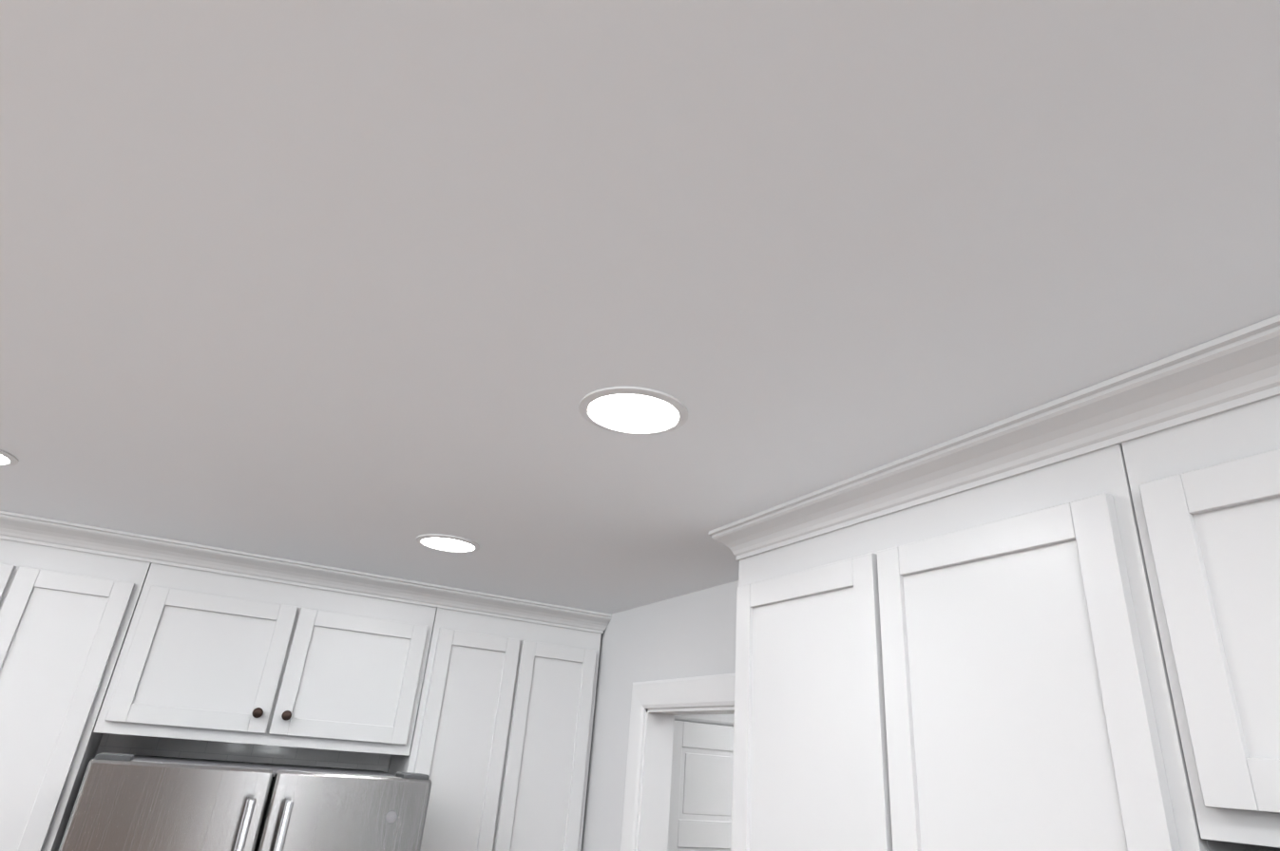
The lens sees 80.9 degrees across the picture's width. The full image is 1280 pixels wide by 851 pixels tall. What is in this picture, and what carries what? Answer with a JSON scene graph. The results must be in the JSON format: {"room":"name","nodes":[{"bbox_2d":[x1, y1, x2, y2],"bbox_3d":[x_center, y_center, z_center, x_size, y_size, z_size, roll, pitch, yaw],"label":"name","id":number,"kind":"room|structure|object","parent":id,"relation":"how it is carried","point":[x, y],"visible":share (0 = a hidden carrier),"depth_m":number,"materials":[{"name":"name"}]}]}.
{"room":"kitchen","nodes":[
{"label":"kitchen","id":0,"kind":"room"},
{"bbox_2d":[94,733,391,771],"bbox_3d":[-2.264,1.543,2.274,7.393,2.440,0.120,16,-26,-24],"label":"wall","id":1,"kind":"structure","parent":0,"point":[103,734],"depth_m":2.61,"materials":[{"name":"grey paint"}]},
{"bbox_2d":[0,538,151,850],"bbox_3d":[-2.081,0.875,2.338,0.694,0.992,0.378,16,-26,-24],"label":"upper cabinet","id":2,"kind":"object","parent":1,"relation":"attached to","point":[66,617],"visible":0.98,"depth_m":2.35,"materials":[{"name":"grey wood"}]},
{"bbox_2d":[95,733,390,773],"bbox_3d":[-2.837,1.216,1.993,5.592,0.922,0.006,16,-26,-24],"label":"wall tile","id":3,"kind":"structure","parent":1,"relation":"attached to","point":[124,744],"depth_m":2.78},
{"bbox_2d":[93,562,436,756],"bbox_3d":[-1.325,0.885,2.774,0.988,0.542,0.378,16,-26,-24],"label":"upper cabinet","id":4,"kind":"object","parent":1,"relation":"attached to","point":[204,656],"visible":1,"depth_m":2.62,"materials":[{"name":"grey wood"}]},
{"bbox_2d":[0,510,611,633],"bbox_3d":[-1.570,0.525,2.770,3.176,0.078,0.384,16,-26,-24],"label":"crown molding","id":5,"kind":"structure","parent":4,"relation":"attached to","point":[59,534],"depth_m":2.72,"materials":[{"name":"grey wood"}]},
{"bbox_2d":[387,608,601,850],"bbox_3d":[-0.589,1.309,3.034,0.725,0.992,0.378,16,-26,-24],"label":"upper cabinet","id":6,"kind":"object","parent":1,"relation":"attached to","point":[500,749],"visible":0.96,"depth_m":2.93,"materials":[{"name":"grey wood"}]},
{"bbox_2d":[0,0,1279,614],"bbox_3d":[-0.258,-0.885,-0.512,7.393,0.020,8.322,16,-26,-24],"label":"ceiling","id":7,"kind":"structure","parent":0,"point":[376,287],"depth_m":0.92,"materials":[{"name":"white paint"}]},
{"bbox_2d":[0,449,19,466],"bbox_3d":[-1.640,0.063,1.834,0.196,0.007,0.196,16,-26,-24],"label":"recessed light","id":8,"kind":"object","parent":7,"relation":"in","point":[8,459],"visible":1,"depth_m":1.86,"materials":[{"name":"white plastic"}]},
{"bbox_2d":[415,534,479,553],"bbox_3d":[-0.594,0.367,2.323,0.196,0.007,0.196,16,-26,-24],"label":"recessed light","id":9,"kind":"object","parent":7,"relation":"in","point":[448,544],"visible":1,"depth_m":2.31,"materials":[{"name":"white plastic"}]},
{"bbox_2d":[578,386,687,435],"bbox_3d":[-0.012,-0.022,1.342,0.196,0.007,0.196,16,-26,-24],"label":"recessed light","id":10,"kind":"object","parent":7,"relation":"in","point":[633,410],"visible":1,"depth_m":1.33,"materials":[{"name":"white plastic"}]},
{"bbox_2d":[580,580,738,850],"bbox_3d":[1.585,0.751,-0.213,0.115,2.440,8.122,16,-26,-24],"label":"wall","id":11,"kind":"structure","parent":0,"point":[693,635],"depth_m":2.88,"materials":[{"name":"grey paint"}]},
{"bbox_2d":[620,672,735,850],"bbox_3d":[0.221,1.803,2.033,0.136,2.143,1.147,16,-26,-24],"label":"door frame","id":12,"kind":"structure","parent":11,"relation":"attached to","point":[713,691],"depth_m":2.69,"materials":[{"name":"white wood"}]},
{"bbox_2d":[730,443,1279,850],"bbox_3d":[0.574,0.673,1.393,0.378,0.992,0.985,16,-26,-24],"label":"upper cabinet","id":13,"kind":"object","parent":11,"relation":"attached to","point":[983,668],"visible":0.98,"depth_m":1.25,"materials":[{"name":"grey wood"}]},
{"bbox_2d":[708,314,1279,560],"bbox_3d":[1.226,-0.234,0.550,0.384,0.078,3.690,16,-26,-24],"label":"crown molding","id":14,"kind":"structure","parent":13,"relation":"attached to","point":[1233,370],"depth_m":1.21,"materials":[{"name":"grey wood"}]},
{"bbox_2d":[1121,395,1279,848],"bbox_3d":[1.008,0.177,0.771,0.378,0.528,0.763,16,-26,-24],"label":"upper cabinet","id":15,"kind":"object","parent":11,"relation":"attached to","point":[1205,492],"visible":1,"depth_m":0.95,"materials":[{"name":"grey wood"}]},
{"bbox_2d":[674,719,733,726],"bbox_3d":[0.531,2.155,3.129,1.485,2.440,0.100,16,-26,-24],"label":"wall","id":16,"kind":"structure","parent":0,"point":[703,723],"depth_m":3.26,"materials":[{"name":"grey paint"}]},
{"bbox_2d":[667,721,733,850],"bbox_3d":[0.426,2.262,2.906,0.910,2.023,0.089,16,-26,-24],"label":"interior door","id":17,"kind":"structure","parent":16,"relation":"in","point":[700,798],"depth_m":3.14,"materials":[{"name":"white wood"}]},
{"bbox_2d":[674,714,734,725],"bbox_3d":[0.411,2.244,2.950,1.062,2.113,0.019,16,-26,-24],"label":"door frame","id":18,"kind":"structure","parent":16,"relation":"attached to","point":[726,719],"depth_m":3.27,"materials":[{"name":"white wood"}]},
{"bbox_3d":[-0.444,1.369,-1.518,7.393,0.050,8.322,16,-26,-24],"label":"floor","id":19,"kind":"structure","parent":0,"visible":0},
{"bbox_2d":[58,752,431,850],"bbox_3d":[-1.266,1.891,2.059,0.892,1.781,0.874,16,-26,-24],"label":"refrigerator","id":20,"kind":"object","parent":19,"relation":"on","point":[133,803],"visible":1,"depth_m":2.04,"materials":[{"name":"grey metal"}]}
]}

